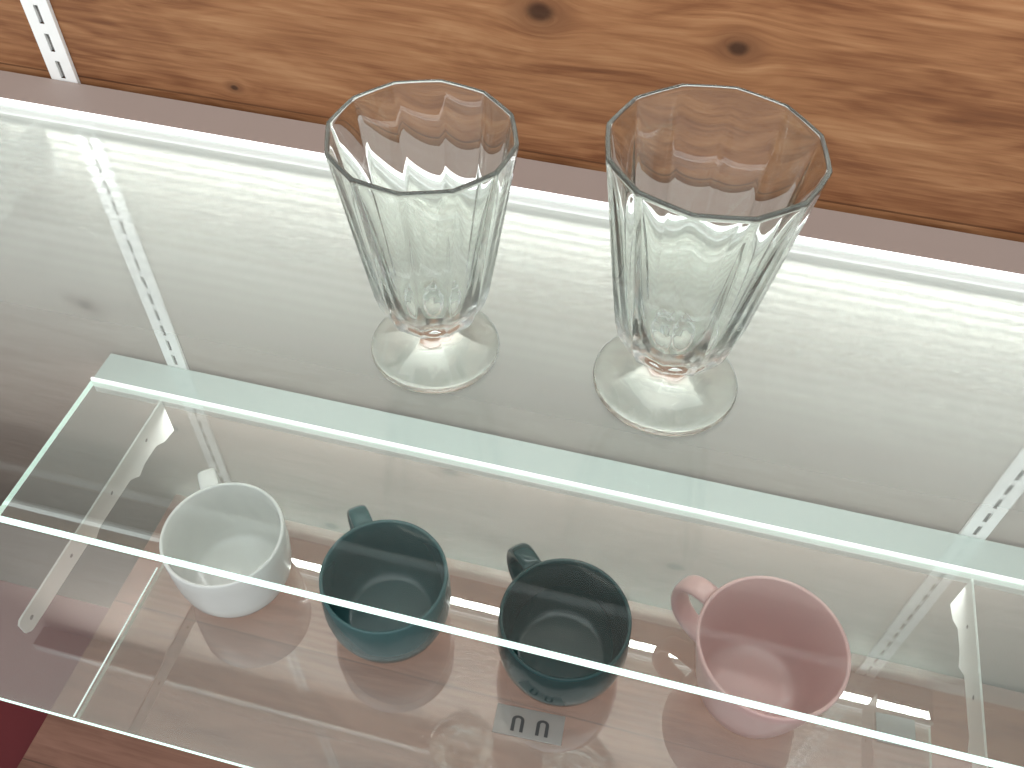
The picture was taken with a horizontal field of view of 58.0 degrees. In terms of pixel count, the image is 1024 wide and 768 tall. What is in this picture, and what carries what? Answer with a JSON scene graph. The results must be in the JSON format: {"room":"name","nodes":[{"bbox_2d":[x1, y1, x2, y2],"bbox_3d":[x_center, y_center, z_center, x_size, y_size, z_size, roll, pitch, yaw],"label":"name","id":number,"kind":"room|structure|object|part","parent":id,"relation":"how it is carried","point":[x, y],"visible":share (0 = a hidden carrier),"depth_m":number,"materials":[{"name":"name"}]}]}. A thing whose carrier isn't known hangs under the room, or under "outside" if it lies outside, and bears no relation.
{"room":"shop","nodes":[
{"label":"shop","id":0,"kind":"room"},
{"bbox_2d":[0,123,58,216],"bbox_3d":[-0.434,-0.100,0.709,0.003,0.056,0.286,12,51,8],"label":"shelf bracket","id":1,"kind":"object","parent":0,"point":[2,212],"depth_m":0.77,"materials":[{"name":"white metal"}]},
{"bbox_2d":[0,0,1023,692],"bbox_3d":[0.105,-0.374,0.483,5.000,3.400,0.001,12,51,8],"label":"wall","id":2,"kind":"structure","parent":0,"point":[917,106],"depth_m":0.93,"materials":[{"name":"brown wood"}]},
{"bbox_2d":[18,401,173,632],"bbox_3d":[-0.441,0.143,0.998,0.003,0.056,0.286,12,51,8],"label":"shelf bracket","id":3,"kind":"object","parent":2,"relation":"attached to","point":[158,427],"depth_m":0.99,"materials":[{"name":"white metal"}]},
{"bbox_2d":[20,0,188,369],"bbox_3d":[-0.379,-0.525,0.490,0.025,1.675,0.004,12,51,8],"label":"upright","id":4,"kind":"object","parent":2,"relation":"attached to","point":[48,35],"visible":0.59,"depth_m":0.94,"materials":[{"name":"white metal"}]},
{"bbox_2d":[0,70,1023,299],"bbox_3d":[-0.199,-0.201,0.763,1.572,0.023,0.044,12,51,8],"label":"shelf light rail","id":5,"kind":"object","parent":2,"relation":"attached to","point":[986,255],"visible":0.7,"depth_m":0.73,"materials":[{"name":"white plastic"}]},
{"bbox_2d":[0,103,1023,767],"bbox_3d":[-0.005,-0.006,0.598,1.072,0.008,0.356,12,51,8],"label":"glass shelf","id":6,"kind":"object","parent":5,"relation":"on","point":[816,306],"visible":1,"depth_m":0.66,"materials":[{"name":"clear glass"}]},
{"bbox_2d":[324,79,518,393],"bbox_3d":[-0.049,-0.078,0.544,0.103,0.165,0.103,12,51,8],"label":"glass goblet","id":7,"kind":"object","parent":6,"relation":"on","point":[422,171],"visible":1,"depth_m":0.52,"materials":[{"name":"clear glass"}]},
{"bbox_2d":[593,83,832,436],"bbox_3d":[0.099,-0.060,0.523,0.113,0.179,0.113,12,51,8],"label":"glass goblet","id":8,"kind":"object","parent":6,"relation":"on","point":[711,188],"visible":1,"depth_m":0.49,"materials":[{"name":"clear glass"}]},
{"bbox_2d":[17,494,1023,767],"bbox_3d":[0.113,0.531,1.048,1.386,0.030,0.614,12,51,8],"label":"wooden shelf","id":9,"kind":"object","parent":2,"relation":"attached to","point":[273,686],"visible":0.69,"depth_m":1.14,"materials":[{"name":"brown wood"}]},
{"bbox_2d":[90,353,1023,595],"bbox_3d":[0.036,0.091,1.015,1.072,0.023,0.044,12,51,8],"label":"shelf light rail","id":10,"kind":"object","parent":2,"relation":"attached to","point":[935,547],"visible":1,"depth_m":1.00,"materials":[{"name":"white plastic"}]},
{"bbox_2d":[0,381,1023,767],"bbox_3d":[-0.012,0.236,0.886,1.072,0.009,0.356,12,51,8],"label":"glass shelf","id":11,"kind":"object","parent":10,"relation":"on","point":[51,439],"visible":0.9,"depth_m":0.98,"materials":[{"name":"clear glass"}]},
{"bbox_2d":[159,468,291,617],"bbox_3d":[-0.267,0.155,0.885,0.119,0.087,0.133,12,51,8],"label":"coffee mug","id":12,"kind":"object","parent":11,"relation":"on","point":[234,527],"visible":0.98,"depth_m":0.89,"materials":[{"name":"white ceramic"}]},
{"bbox_2d":[319,505,450,663],"bbox_3d":[-0.114,0.190,0.858,0.121,0.090,0.136,12,51,8],"label":"coffee mug","id":13,"kind":"object","parent":11,"relation":"on","point":[396,566],"visible":0.93,"depth_m":0.87,"materials":[{"name":"teal ceramic"}]},
{"bbox_2d":[492,703,565,745],"bbox_3d":[0.015,0.303,0.823,0.062,0.002,0.026,9,50,6],"label":"price tag","id":14,"kind":"object","parent":11,"relation":"on","point":[516,716],"visible":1,"depth_m":0.82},
{"bbox_2d":[497,543,631,706],"bbox_3d":[0.043,0.223,0.836,0.127,0.088,0.134,12,51,8],"label":"coffee mug","id":15,"kind":"object","parent":11,"relation":"on","point":[571,607],"visible":0.91,"depth_m":0.85,"materials":[{"name":"green ceramic"}]},
{"bbox_2d":[671,575,850,738],"bbox_3d":[0.206,0.247,0.810,0.150,0.102,0.128,12,51,8],"label":"coffee mug","id":16,"kind":"object","parent":11,"relation":"on","point":[769,640],"visible":0.97,"depth_m":0.82,"materials":[{"name":"pink ceramic"}]},
{"bbox_2d":[875,712,915,748],"bbox_3d":[0.343,0.310,0.826,0.034,0.002,0.026,10,50,7],"label":"price tag","id":17,"kind":"object","parent":11,"relation":"on","point":[876,712],"visible":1,"depth_m":0.83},
{"bbox_2d":[90,377,1023,595],"bbox_3d":[0.031,0.106,1.002,1.072,0.023,0.003,12,51,8],"label":"diffuser","id":18,"kind":"object","parent":10,"relation":"attached to","point":[499,463],"depth_m":1.00,"materials":[{"name":"white plastic"}]},
{"bbox_3d":[0.037,0.091,1.018,1.072,0.020,0.041,12,51,8],"label":"rail","id":19,"kind":"part","parent":10,"relation":"part of","materials":[{"name":"white metal"}]},
{"bbox_2d":[950,579,988,767],"bbox_3d":[0.432,0.322,0.869,0.003,0.056,0.286,12,51,8],"label":"shelf bracket","id":20,"kind":"object","parent":2,"relation":"attached to","point":[963,608],"depth_m":0.89,"materials":[{"name":"white metal"}]},
{"bbox_2d":[958,447,1023,539],"bbox_3d":[0.493,-0.346,0.361,0.025,1.675,0.004,12,51,8],"label":"upright","id":21,"kind":"object","parent":2,"relation":"attached to","point":[996,497],"visible":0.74,"depth_m":0.91,"materials":[{"name":"white metal"}]},
{"label":"floor","id":22,"kind":"structure","parent":0,"visible":0},
{"bbox_2d":[0,580,108,767],"bbox_3d":[-1.004,0.677,1.387,0.808,0.619,0.640,12,51,8],"label":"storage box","id":23,"kind":"object","parent":22,"relation":"on","point":[36,665],"visible":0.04,"depth_m":1.25,"materials":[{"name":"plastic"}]}
]}

